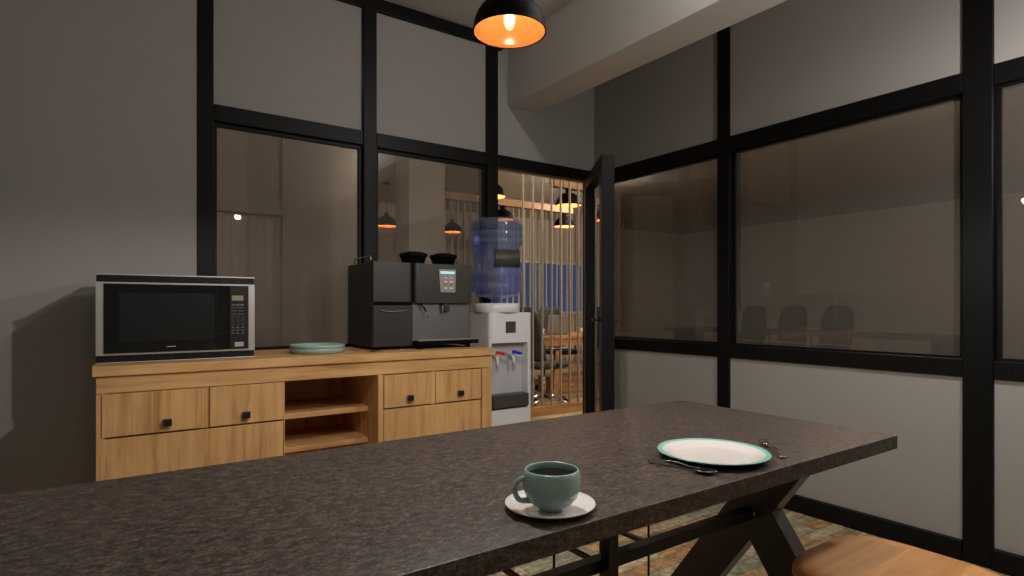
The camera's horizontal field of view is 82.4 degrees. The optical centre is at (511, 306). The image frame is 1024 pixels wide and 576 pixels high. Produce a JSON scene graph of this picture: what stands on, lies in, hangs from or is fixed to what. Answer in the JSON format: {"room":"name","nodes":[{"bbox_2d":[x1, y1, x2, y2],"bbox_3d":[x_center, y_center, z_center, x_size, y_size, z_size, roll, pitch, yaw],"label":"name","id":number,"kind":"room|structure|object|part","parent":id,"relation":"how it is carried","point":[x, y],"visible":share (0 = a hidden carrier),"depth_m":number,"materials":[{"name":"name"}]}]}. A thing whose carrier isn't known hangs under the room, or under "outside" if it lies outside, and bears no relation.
{"room":"office break room","nodes":[
{"label":"office break room","id":0,"kind":"room"},
{"bbox_2d":[0,0,196,494],"bbox_3d":[-2.009,-0.352,2.671,0.992,2.905,0.170,0,0,-35],"label":"wall","id":1,"kind":"structure","parent":0,"point":[98,98],"depth_m":2.61,"materials":[{"name":"paint"}]},
{"bbox_2d":[217,128,356,346],"bbox_3d":[-3.824,-0.352,5.075,5.120,2.905,0.060,0,0,-35],"label":"wall office partition","id":2,"kind":"structure","parent":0,"point":[249,165],"depth_m":6.19,"materials":[{"name":"grey"}]},
{"bbox_2d":[217,211,280,328],"bbox_3d":[-3.624,-0.360,5.204,2.995,1.158,0.012,0,0,-35],"label":"vertical blind","id":3,"kind":"object","parent":2,"relation":"attached to","point":[268,226],"visible":0.17,"depth_m":5.93,"materials":[{"name":"beige fabric"}]},
{"bbox_2d":[217,201,281,215],"bbox_3d":[-3.622,-0.985,5.204,2.999,0.090,0.080,0,0,-35],"label":"rail","id":4,"kind":"object","parent":2,"relation":"attached to","point":[221,206],"visible":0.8,"depth_m":5.85,"materials":[{"name":"grey"}]},
{"bbox_2d":[281,138,291,345],"bbox_3d":[-2.349,-0.352,6.090,0.100,2.905,0.080,0,0,-35],"label":"post","id":5,"kind":"object","parent":2,"relation":"attached to","point":[286,218],"visible":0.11,"depth_m":6.06,"materials":[{"name":"grey"}]},
{"bbox_2d":[214,0,361,129],"bbox_3d":[-1.200,-1.373,3.186,0.775,0.711,0.049,0,0,-35],"label":"wall panel","id":6,"kind":"object","parent":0,"point":[298,59],"visible":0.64,"depth_m":3.17,"materials":[{"name":"grey"}]},
{"bbox_2d":[222,202,580,359],"bbox_3d":[-1.823,-0.352,10.500,14.800,2.905,0.120,0,0,-35],"label":"wall","id":7,"kind":"structure","parent":0,"point":[386,237],"depth_m":11.17,"materials":[{"name":"beige paint"}]},
{"bbox_2d":[478,257,580,313],"bbox_3d":[0.580,-0.400,12.123,3.100,1.100,0.200,0,0,-35],"label":"window","id":8,"kind":"structure","parent":7,"relation":"in","point":[526,261],"depth_m":12.13,"materials":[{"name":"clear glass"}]},
{"bbox_2d":[396,156,444,263],"bbox_3d":[-0.893,-0.352,5.713,0.380,2.905,0.300,0,0,-35],"label":"column","id":9,"kind":"structure","parent":0,"point":[420,184],"depth_m":5.60,"materials":[{"name":"grey paint"}]},
{"bbox_2d":[377,13,484,151],"bbox_3d":[-0.503,-1.373,3.671,0.762,0.711,0.049,0,0,-35],"label":"wall panel","id":10,"kind":"object","parent":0,"point":[431,83],"visible":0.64,"depth_m":3.63,"materials":[{"name":"grey paint"}]},
{"bbox_2d":[378,0,582,223],"bbox_3d":[1.409,-1.845,5.854,15.000,0.080,14.000,0,0,-35],"label":"ceiling","id":11,"kind":"structure","parent":0,"point":[460,179],"depth_m":8.09,"materials":[{"name":"white paint"}]},
{"bbox_2d":[378,182,395,227],"bbox_3d":[-1.819,-1.488,8.480,0.304,0.635,0.304,0,0,-35],"label":"pendant lamp","id":12,"kind":"object","parent":11,"relation":"hanging from","point":[385,221],"visible":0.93,"depth_m":8.42,"materials":[{"name":"black metal"}]},
{"bbox_3d":[-1.819,-1.246,8.480,0.304,0.152,0.304,0,0,-35],"label":"lamp shade","id":13,"kind":"part","parent":12,"relation":"part of","materials":[{"name":"black metal"}]},
{"bbox_2d":[336,0,485,44],"bbox_3d":[-0.856,-1.767,3.429,1.618,0.074,0.103,0,0,-35],"label":"rail","id":14,"kind":"object","parent":11,"relation":"attached to","point":[384,7],"visible":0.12,"depth_m":3.58,"materials":[{"name":"black metal"}]},
{"bbox_2d":[445,191,461,232],"bbox_3d":[-0.933,-1.488,9.133,0.304,0.635,0.304,0,0,-35],"label":"pendant lamp","id":15,"kind":"object","parent":11,"relation":"hanging from","point":[452,227],"visible":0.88,"depth_m":9.04,"materials":[{"name":"black metal"}]},
{"bbox_3d":[-0.933,-1.246,9.133,0.304,0.152,0.304,0,0,-35],"label":"lamp shade","id":16,"kind":"part","parent":15,"relation":"part of","materials":[{"name":"black metal"}]},
{"bbox_2d":[477,184,504,198],"bbox_3d":[-0.221,-1.488,6.218,0.304,0.635,0.304,0,0,-35],"label":"pendant lamp","id":17,"kind":"object","parent":11,"relation":"hanging from","point":[501,194],"visible":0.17,"depth_m":6.15,"materials":[{"name":"black metal"}]},
{"bbox_2d":[473,0,546,48],"bbox_3d":[-0.007,-1.276,1.589,0.201,1.059,0.201,0,0,-35],"label":"pendant lamp","id":18,"kind":"object","parent":11,"relation":"hanging from","point":[507,24],"visible":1,"depth_m":1.64,"materials":[{"name":"black metal"}]},
{"bbox_2d":[508,0,786,112],"bbox_3d":[1.760,-1.590,1.654,0.249,0.430,5.905,0,0,-35],"label":"beam","id":19,"kind":"structure","parent":11,"relation":"attached to","point":[586,44],"depth_m":3.29,"materials":[{"name":"white paint"}]},
{"bbox_3d":[0.704,-1.632,6.806,0.570,0.345,0.030,0,0,-35],"label":"hanger","id":20,"kind":"object","parent":11,"relation":"hanging from","visible":0},
{"bbox_2d":[549,179,582,191],"bbox_3d":[0.705,-1.413,6.813,0.620,0.095,0.100,0,0,-35],"label":"beam","id":21,"kind":"structure","parent":20,"relation":"attached to","point":[556,183],"depth_m":6.71,"materials":[{"name":"brown wood"}]},
{"bbox_2d":[555,189,581,207],"bbox_3d":[0.653,-1.270,6.765,0.304,0.200,0.304,0,0,-35],"label":"pendant lamp","id":22,"kind":"object","parent":21,"relation":"hanging from","point":[564,195],"visible":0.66,"depth_m":6.68,"materials":[{"name":"black metal"}]},
{"bbox_3d":[-0.202,-1.632,7.845,2.230,0.345,0.030,0,0,-35],"label":"hanger","id":23,"kind":"object","parent":11,"relation":"hanging from","visible":0},
{"bbox_2d":[445,191,572,213],"bbox_3d":[-0.168,-1.413,7.875,2.520,0.095,0.100,0,0,-35],"label":"beam","id":24,"kind":"structure","parent":23,"relation":"attached to","point":[452,196],"depth_m":7.91,"materials":[{"name":"brown wood"}]},
{"bbox_2d":[498,206,512,221],"bbox_3d":[-0.127,-1.270,7.904,0.304,0.200,0.304,0,0,-35],"label":"pendant lamp","id":25,"kind":"object","parent":24,"relation":"hanging from","point":[502,212],"visible":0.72,"depth_m":7.80,"materials":[{"name":"black metal"}]},
{"bbox_3d":[-0.127,-1.246,7.904,0.304,0.152,0.304,0,0,-35],"label":"lamp shade","id":26,"kind":"part","parent":25,"relation":"part of","materials":[{"name":"black metal"}]},
{"bbox_2d":[554,213,574,227],"bbox_3d":[0.760,-1.270,8.520,0.304,0.200,0.304,0,0,-35],"label":"pendant lamp","id":27,"kind":"object","parent":24,"relation":"hanging from","point":[564,215],"visible":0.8,"depth_m":8.44,"materials":[{"name":"black metal"}]},
{"bbox_2d":[498,48,593,183],"bbox_3d":[0.232,-1.383,4.261,0.949,0.845,0.120,0,0,-35],"label":"wall","id":28,"kind":"structure","parent":0,"point":[562,134],"depth_m":4.21,"materials":[{"name":"paint"}]},
{"bbox_2d":[498,155,589,181],"bbox_3d":[0.261,-0.977,4.175,0.895,0.081,0.052,0,0,-35],"label":"rail","id":29,"kind":"object","parent":28,"relation":"attached to","point":[504,162],"visible":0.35,"depth_m":4.11,"materials":[{"name":"black metal"}]},
{"bbox_2d":[583,183,583,413],"bbox_3d":[0.581,0.084,4.409,0.101,2.033,0.035,0,0,-35],"label":"door frame","id":30,"kind":"structure","parent":28,"relation":"attached to","point":[583,183],"depth_m":4.39,"materials":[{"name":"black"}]},
{"bbox_2d":[584,154,619,413],"bbox_3d":[0.576,0.080,3.932,0.164,2.020,0.755,0,0,-1],"label":"door","id":31,"kind":"structure","parent":30,"relation":"attached to","point":[601,175],"depth_m":3.60,"materials":[{"name":"black metal"}]},
{"bbox_3d":[0.583,0.080,3.641,0.164,0.015,0.088,0,0,-1],"label":"handle","id":32,"kind":"part","parent":31,"relation":"part of","materials":[{"name":"black metal"}]},
{"bbox_2d":[488,358,1008,575],"bbox_3d":[1.409,1.130,5.854,15.000,0.060,14.000,0,0,-35],"label":"floor","id":33,"kind":"structure","parent":0,"point":[812,532],"depth_m":2.71,"materials":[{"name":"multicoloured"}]},
{"bbox_2d":[197,0,213,275],"bbox_3d":[-1.553,-0.352,2.949,0.074,2.905,0.115,0,0,-35],"label":"post","id":34,"kind":"object","parent":33,"relation":"on","point":[205,8],"visible":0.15,"depth_m":2.90,"materials":[{"name":"black metal"}]},
{"bbox_2d":[92,344,493,480],"bbox_3d":[-0.989,0.662,2.913,1.784,0.876,0.579,0,0,-35],"label":"sideboard","id":35,"kind":"object","parent":33,"relation":"on","point":[163,416],"visible":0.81,"depth_m":2.57,"materials":[{"name":"brown wood"}]},
{"bbox_3d":[-1.417,0.412,2.309,0.332,0.163,0.034,0,0,-35],"label":"drawer","id":36,"kind":"part","parent":35,"relation":"part of","materials":[{"name":"brown wood"}]},
{"bbox_3d":[-1.363,0.457,2.314,0.029,0.027,0.024,0,0,-35],"label":"knob","id":37,"kind":"part","parent":35,"relation":"part of","materials":[{"name":"black metal"}]},
{"bbox_2d":[96,273,254,363],"bbox_3d":[-1.480,0.046,2.578,0.576,0.356,0.367,0,0,-35],"label":"microwave","id":38,"kind":"object","parent":35,"relation":"on","point":[140,317],"visible":1,"depth_m":2.42,"materials":[{"name":"black plastic"}]},
{"bbox_3d":[-1.412,0.045,2.414,0.446,0.274,0.018,0,0,-35],"label":"door","id":39,"kind":"part","parent":38,"relation":"part of","materials":[{"name":"black glass"}]},
{"bbox_3d":[-1.198,0.045,2.564,0.076,0.274,0.016,0,0,-35],"label":"control panel","id":40,"kind":"part","parent":38,"relation":"part of","materials":[{"name":"black plastic"}]},
{"bbox_3d":[-1.286,0.621,2.405,0.656,0.238,0.027,0,0,-35],"label":"drawer","id":41,"kind":"part","parent":35,"relation":"part of","materials":[{"name":"brown wood"}]},
{"bbox_3d":[-1.135,0.412,2.506,0.292,0.163,0.034,0,0,-35],"label":"drawer","id":42,"kind":"part","parent":35,"relation":"part of","materials":[{"name":"brown wood"}]},
{"bbox_3d":[-1.126,0.457,2.479,0.029,0.027,0.024,0,0,-35],"label":"knob","id":43,"kind":"part","parent":35,"relation":"part of","materials":[{"name":"black metal"}]},
{"bbox_2d":[92,344,493,376],"bbox_3d":[-0.993,0.243,2.918,1.784,0.038,0.565,0,0,-35],"label":"countertop","id":44,"kind":"structure","parent":35,"relation":"on","point":[277,357],"depth_m":2.64,"materials":[{"name":"brown wood"}]},
{"bbox_2d":[289,347,345,354],"bbox_3d":[-0.956,0.211,2.874,0.266,0.024,0.266,0,0,-35],"label":"plate","id":45,"kind":"object","parent":35,"relation":"on","point":[337,350],"visible":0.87,"depth_m":2.76,"materials":[{"name":"teal ceramic"}]},
{"bbox_2d":[289,343,344,348],"bbox_3d":[-0.956,0.195,2.878,0.262,0.024,0.262,0,0,-35],"label":"plate","id":46,"kind":"object","parent":45,"relation":"on","point":[299,345],"visible":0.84,"depth_m":2.83,"materials":[{"name":"teal ceramic"}]},
{"bbox_2d":[285,424,367,452],"bbox_3d":[-1.014,0.666,2.980,0.432,0.026,0.397,0,0,-35],"label":"shelf","id":47,"kind":"object","parent":35,"relation":"attached to","point":[303,437],"depth_m":2.95,"materials":[{"name":"brown wood"}]},
{"bbox_2d":[285,396,367,418],"bbox_3d":[-1.014,0.509,2.980,0.432,0.026,0.397,0,0,-35],"label":"shelf","id":48,"kind":"object","parent":35,"relation":"attached to","point":[295,406],"depth_m":2.95,"materials":[{"name":"brown wood"}]},
{"bbox_3d":[-0.527,0.413,2.931,0.250,0.161,0.030,0,0,-35],"label":"drawer","id":49,"kind":"part","parent":35,"relation":"part of","materials":[{"name":"brown wood"}]},
{"bbox_3d":[-0.506,0.453,2.915,0.029,0.027,0.024,0,0,-35],"label":"knob","id":50,"kind":"part","parent":35,"relation":"part of","materials":[{"name":"black metal"}]},
{"bbox_2d":[348,251,477,349],"bbox_3d":[-0.556,-0.040,3.292,0.600,0.528,0.430,0,0,-35],"label":"coffee machine","id":51,"kind":"object","parent":35,"relation":"on","point":[411,301],"visible":0.99,"depth_m":3.16,"materials":[{"name":"grey metal"}]},
{"bbox_3d":[-0.804,-0.253,3.144,0.008,0.035,0.248,0,0,-35],"label":"cup rail","id":52,"kind":"part","parent":51,"relation":"part of","materials":[{"name":"silver metal"}]},
{"bbox_3d":[-0.622,0.100,3.058,0.220,0.213,0.013,0,0,-35],"label":"ground drawer","id":53,"kind":"part","parent":51,"relation":"part of","materials":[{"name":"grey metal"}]},
{"bbox_3d":[-0.617,0.018,3.047,0.162,0.018,0.006,0,0,-35],"label":"handle","id":54,"kind":"part","parent":51,"relation":"part of","materials":[{"name":"silver metal"}]},
{"bbox_3d":[-0.397,0.083,3.249,0.362,0.210,0.006,0,0,-35],"label":"splash panel","id":55,"kind":"part","parent":51,"relation":"part of","materials":[{"name":"silver metal"}]},
{"bbox_2d":[413,338,477,344],"bbox_3d":[-0.365,0.189,3.215,0.375,0.025,0.084,0,0,-35],"label":"drip tray","id":56,"kind":"object","parent":51,"relation":"on","point":[416,341],"depth_m":3.19,"materials":[{"name":"black metal"}]},
{"bbox_3d":[-0.365,0.002,3.250,0.032,0.047,0.026,0,0,-35],"label":"spout","id":57,"kind":"part","parent":51,"relation":"part of","materials":[{"name":"grey metal"}]},
{"bbox_3d":[-0.404,0.611,3.020,0.554,0.218,0.024,0,0,-35],"label":"drawer","id":58,"kind":"part","parent":35,"relation":"part of","materials":[{"name":"brown wood"}]},
{"bbox_3d":[-0.287,0.413,3.098,0.273,0.161,0.030,0,0,-35],"label":"drawer","id":59,"kind":"part","parent":35,"relation":"part of","materials":[{"name":"brown wood"}]},
{"bbox_3d":[-0.269,0.453,3.080,0.029,0.027,0.024,0,0,-35],"label":"knob","id":60,"kind":"part","parent":35,"relation":"part of","materials":[{"name":"black metal"}]},
{"bbox_2d":[362,0,376,262],"bbox_3d":[-0.853,-0.352,3.436,0.079,2.905,0.115,0,0,-35],"label":"post","id":61,"kind":"object","parent":33,"relation":"on","point":[369,11],"visible":0.26,"depth_m":3.38,"materials":[{"name":"black metal"}]},
{"bbox_2d":[0,400,896,575],"bbox_3d":[-0.050,0.725,1.276,2.175,0.750,0.824,0,0,-35],"label":"dining table","id":62,"kind":"object","parent":33,"relation":"on","point":[429,505],"visible":0.99,"depth_m":1.12,"materials":[{"name":"stone"}]},
{"bbox_2d":[505,490,595,518],"bbox_3d":[0.066,0.344,1.017,0.157,0.012,0.157,0,0,-35],"label":"saucer","id":63,"kind":"object","parent":62,"relation":"on","point":[583,504],"visible":0.58,"depth_m":1.00,"materials":[{"name":"white ceramic"}]},
{"bbox_2d":[513,461,580,512],"bbox_3d":[0.068,0.311,1.002,0.100,0.069,0.100,0,0,32],"label":"coffee cup","id":64,"kind":"object","parent":63,"relation":"on","point":[550,486],"visible":1,"depth_m":0.97,"materials":[{"name":"teal ceramic"}]},
{"bbox_3d":[0.017,0.309,0.991,0.033,0.049,0.010,0,0,-13],"label":"handle","id":65,"kind":"part","parent":64,"relation":"part of","materials":[{"name":"teal ceramic"}]},
{"bbox_3d":[0.239,0.744,1.435,0.032,0.713,0.031,0,0,-35],"label":"leg","id":66,"kind":"part","parent":62,"relation":"part of","materials":[{"name":"black metal"}]},
{"bbox_2d":[648,459,716,472],"bbox_3d":[0.367,0.342,1.267,0.156,0.011,0.041,0,0,42],"label":"spoon","id":67,"kind":"object","parent":62,"relation":"on","point":[704,469],"visible":1,"depth_m":1.25,"materials":[{"name":"silver metal"}]},
{"bbox_2d":[657,438,771,466],"bbox_3d":[0.467,0.341,1.360,0.251,0.017,0.251,0,0,-35],"label":"dinner plate","id":68,"kind":"object","parent":62,"relation":"on","point":[701,451],"visible":1,"depth_m":1.38,"materials":[{"name":"white ceramic"}]},
{"bbox_2d":[757,439,787,457],"bbox_3d":[0.635,0.343,1.429,0.023,0.009,0.165,0,0,6],"label":"fork","id":69,"kind":"object","parent":62,"relation":"on","point":[781,454],"visible":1,"depth_m":1.40,"materials":[{"name":"silver metal"}]},
{"bbox_2d":[479,45,497,302],"bbox_3d":[-0.159,-0.352,3.919,0.084,2.905,0.115,0,0,-35],"label":"post","id":70,"kind":"object","parent":33,"relation":"on","point":[491,53],"visible":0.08,"depth_m":3.87,"materials":[{"name":"black metal"}]},
{"bbox_2d":[470,303,530,425],"bbox_3d":[-0.067,0.537,3.595,0.324,1.125,0.314,0,0,-35],"label":"water cooler","id":71,"kind":"object","parent":33,"relation":"on","point":[502,327],"visible":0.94,"depth_m":3.53,"materials":[{"name":"white plastic"}]},
{"bbox_2d":[470,217,522,297],"bbox_3d":[-0.095,-0.278,3.589,0.326,0.505,0.326,0,0,-35],"label":"water bottle","id":72,"kind":"object","parent":71,"relation":"on","point":[502,257],"visible":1,"depth_m":3.47,"materials":[{"name":"blue plastic"}]},
{"bbox_2d":[492,351,505,366],"bbox_3d":[-0.079,0.307,3.463,0.062,0.096,0.111,0,0,-35],"label":"tap","id":73,"kind":"object","parent":71,"relation":"on","point":[496,358],"depth_m":3.46,"materials":[{"name":"red"}]},
{"bbox_2d":[492,391,528,408],"bbox_3d":[-0.022,0.560,3.523,0.258,0.076,0.071,0,0,-35],"label":"drip tray","id":74,"kind":"object","parent":71,"relation":"on","point":[500,399],"depth_m":3.51,"materials":[{"name":"grey plastic"}]},
{"bbox_2d":[507,350,521,365],"bbox_3d":[0.018,0.307,3.530,0.062,0.096,0.111,0,0,-35],"label":"tap","id":75,"kind":"object","parent":71,"relation":"on","point":[511,354],"depth_m":3.56,"materials":[{"name":"blue"}]},
{"bbox_2d":[450,201,582,363],"bbox_3d":[0.608,-0.352,10.900,4.350,2.905,0.080,0,0,-35],"label":"screen","id":76,"kind":"object","parent":33,"relation":"on","point":[581,360],"visible":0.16,"depth_m":10.76,"materials":[{"name":"beige wood"}]},
{"bbox_2d":[531,378,537,389],"bbox_3d":[0.119,0.548,7.989,0.660,1.102,0.655,0,0,44],"label":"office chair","id":77,"kind":"object","parent":33,"relation":"on","point":[535,383],"visible":0.07,"depth_m":7.79,"materials":[{"name":"black plastic"}]},
{"bbox_2d":[520,307,567,405],"bbox_3d":[0.357,0.548,6.472,0.660,1.102,0.655,0,0,-35],"label":"office chair","id":78,"kind":"object","parent":33,"relation":"on","point":[537,323],"visible":0.41,"depth_m":6.22,"materials":[{"name":"black plastic"}]},
{"bbox_3d":[0.164,0.290,6.339,0.191,0.587,0.487,0,0,-35],"label":"backrest","id":79,"kind":"part","parent":78,"relation":"part of","materials":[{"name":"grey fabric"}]},
{"bbox_3d":[0.292,0.997,6.318,0.260,0.082,0.199,0,0,-35],"label":"leg","id":80,"kind":"part","parent":78,"relation":"part of","materials":[{"name":"silver metal"}]},
{"bbox_3d":[0.348,0.635,6.468,0.500,0.070,0.500,0,0,-35],"label":"seat","id":81,"kind":"part","parent":78,"relation":"part of","materials":[{"name":"grey fabric"}]},
{"bbox_3d":[0.478,0.997,6.367,0.296,0.082,0.050,0,0,38],"label":"leg","id":82,"kind":"part","parent":78,"relation":"part of","materials":[{"name":"silver metal"}]},
{"bbox_3d":[0.504,0.547,6.243,0.260,0.224,0.094,0,0,-35],"label":"armrest","id":83,"kind":"part","parent":78,"relation":"part of","materials":[{"name":"black plastic"}]},
{"bbox_2d":[522,174,582,416],"bbox_3d":[0.526,-0.352,6.116,1.070,2.905,0.100,0,0,-35],"label":"screen","id":84,"kind":"object","parent":33,"relation":"on","point":[557,408],"visible":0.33,"depth_m":6.04,"materials":[{"name":"brown paint"}]},
{"bbox_2d":[537,307,580,381],"bbox_3d":[0.695,0.548,8.366,0.655,1.102,0.660,0,0,-35],"label":"office chair","id":85,"kind":"object","parent":33,"relation":"on","point":[546,309],"visible":0.12,"depth_m":8.50,"materials":[{"name":"grey fabric"}]},
{"bbox_3d":[0.562,0.290,8.559,0.487,0.587,0.191,0,0,-35],"label":"backrest","id":86,"kind":"part","parent":85,"relation":"part of","materials":[{"name":"grey fabric"}]},
{"bbox_3d":[0.691,0.635,8.375,0.500,0.070,0.500,0,0,-35],"label":"seat","id":87,"kind":"part","parent":85,"relation":"part of","materials":[{"name":"grey fabric"}]},
{"bbox_2d":[538,371,582,393],"bbox_3d":[0.817,0.995,7.755,0.900,0.210,0.382,0,0,-35],"label":"drawer unit","id":88,"kind":"object","parent":33,"relation":"on","point":[573,374],"visible":0.33,"depth_m":7.52,"materials":[{"name":"brown wood"}]},
{"bbox_3d":[0.736,0.995,7.486,0.400,0.170,0.009,0,0,-35],"label":"drawer","id":89,"kind":"part","parent":88,"relation":"part of","materials":[{"name":"brown wood"}]},
{"bbox_2d":[543,332,582,394],"bbox_3d":[0.558,0.725,7.515,2.000,0.750,0.760,0,0,-35],"label":"office desk","id":90,"kind":"object","parent":33,"relation":"on","point":[556,338],"visible":0.09,"depth_m":7.12,"materials":[{"name":"brown wood"}]},
{"bbox_2d":[537,311,546,335],"bbox_3d":[0.356,0.178,7.103,0.182,0.344,0.210,0,0,11],"label":"potted plant","id":91,"kind":"object","parent":90,"relation":"on","point":[544,311],"visible":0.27,"depth_m":7.09,"materials":[{"name":"green plant"}]},
{"bbox_2d":[544,315,567,334],"bbox_3d":[0.516,0.225,7.418,0.360,0.248,0.292,0,0,-35],"label":"laptop","id":92,"kind":"object","parent":90,"relation":"on","point":[556,318],"visible":0.63,"depth_m":7.31,"materials":[{"name":"grey"}]},
{"bbox_3d":[0.540,0.785,7.137,0.140,0.629,0.040,0,0,-35],"label":"leg","id":93,"kind":"part","parent":90,"relation":"part of","materials":[{"name":"brown wood"}]},
{"bbox_2d":[502,525,649,575],"bbox_3d":[0.040,0.873,1.696,0.802,0.455,0.254,0,0,-35],"label":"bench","id":94,"kind":"object","parent":33,"relation":"on","point":[509,572],"visible":0.02,"depth_m":1.81,"materials":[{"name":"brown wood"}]},
{"bbox_3d":[0.301,0.885,1.996,0.007,0.430,0.007,0,0,33],"label":"leg","id":95,"kind":"part","parent":94,"relation":"part of","materials":[{"name":"black metal"}]},
{"bbox_3d":[0.425,0.885,1.818,0.007,0.430,0.007,0,0,33],"label":"leg","id":96,"kind":"part","parent":94,"relation":"part of","materials":[{"name":"black metal"}]},
{"bbox_2d":[717,26,732,407],"bbox_3d":[1.317,-0.352,3.551,0.120,2.905,0.082,0,0,-35],"label":"post","id":97,"kind":"object","parent":33,"relation":"on","point":[724,155],"visible":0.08,"depth_m":3.51,"materials":[{"name":"black metal"}]},
{"bbox_2d":[792,536,999,575],"bbox_3d":[0.955,0.874,1.439,0.422,0.455,0.422,0,0,-35],"label":"stool","id":98,"kind":"object","parent":33,"relation":"on","point":[845,555],"visible":1,"depth_m":1.49,"materials":[{"name":"brown wood"}]},
{"bbox_2d":[962,0,995,568],"bbox_3d":[2.030,-0.352,2.526,0.120,2.905,0.107,0,0,-35],"label":"post","id":99,"kind":"object","parent":33,"relation":"on","point":[978,87],"visible":0.77,"depth_m":2.49,"materials":[{"name":"black metal"}]},
{"bbox_2d":[594,0,1023,167],"bbox_3d":[1.677,-1.411,3.001,0.056,0.787,3.595,0,0,-35],"label":"wall","id":100,"kind":"structure","parent":0,"point":[790,59],"depth_m":3.19,"materials":[{"name":"paint"}]},
{"bbox_2d":[596,140,716,356],"bbox_3d":[0.980,-0.357,4.037,0.118,1.320,1.098,0,0,-35],"label":"window","id":101,"kind":"structure","parent":100,"relation":"in","point":[665,220],"depth_m":3.92,"materials":[{"name":"clear glass"}]},
{"bbox_2d":[729,73,961,376],"bbox_3d":[1.671,-0.357,3.044,0.118,1.320,1.153,0,0,-35],"label":"window","id":102,"kind":"structure","parent":100,"relation":"in","point":[847,237],"depth_m":2.93,"materials":[{"name":"clear glass"}]},
{"bbox_2d":[994,56,1023,381],"bbox_3d":[2.391,-0.357,2.009,0.118,1.320,1.151,0,0,-35],"label":"window","id":103,"kind":"structure","parent":100,"relation":"in","point":[1009,96],"depth_m":2.43,"materials":[{"name":"clear glass"}]},
{"bbox_2d":[596,347,1023,555],"bbox_3d":[1.678,0.658,3.002,0.055,0.708,3.595,0,0,-35],"label":"wall","id":104,"kind":"structure","parent":0,"point":[917,483],"depth_m":2.81,"materials":[{"name":"grey paint"}]},
{"bbox_2d":[783,494,961,560],"bbox_3d":[1.665,1.056,3.040,0.132,0.087,1.153,0,0,-35],"label":"baseboard","id":105,"kind":"structure","parent":104,"relation":"attached to","point":[935,542],"depth_m":2.80,"materials":[{"name":"black wood"}]},
{"bbox_2d":[992,548,1023,575],"bbox_3d":[2.385,1.056,2.005,0.132,0.087,1.151,0,0,-35],"label":"baseboard","id":106,"kind":"structure","parent":104,"relation":"attached to","point":[1004,562],"depth_m":2.40,"materials":[{"name":"black wood"}]},
{"bbox_3d":[-1.200,0.701,3.186,0.775,0.799,0.049,0,0,-35],"label":"wall panel","id":107,"kind":"object","parent":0,"visible":0},
{"bbox_3d":[-1.202,0.263,3.188,0.775,0.074,0.103,0,0,-35],"label":"rail","id":108,"kind":"object","parent":107,"relation":"on","visible":0},
{"bbox_2d":[214,104,362,349],"bbox_3d":[-1.202,-0.396,3.188,0.775,1.243,0.103,0,0,-35],"label":"window","id":109,"kind":"structure","parent":108,"relation":"attached to","point":[358,148],"depth_m":3.13,"materials":[{"name":"black metal"}]},
{"bbox_3d":[-0.503,0.701,3.671,0.762,0.799,0.049,0,0,-35],"label":"wall panel","id":110,"kind":"object","parent":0,"visible":0},
{"bbox_3d":[-0.504,0.263,3.673,0.762,0.074,0.103,0,0,-35],"label":"rail","id":111,"kind":"object","parent":110,"relation":"on","visible":0},
{"bbox_2d":[377,133,486,302],"bbox_3d":[-0.504,-0.396,3.674,0.762,1.243,0.103,0,0,-35],"label":"window frame","id":112,"kind":"structure","parent":111,"relation":"attached to","point":[382,151],"depth_m":3.68,"materials":[{"name":"black metal"}]}
]}

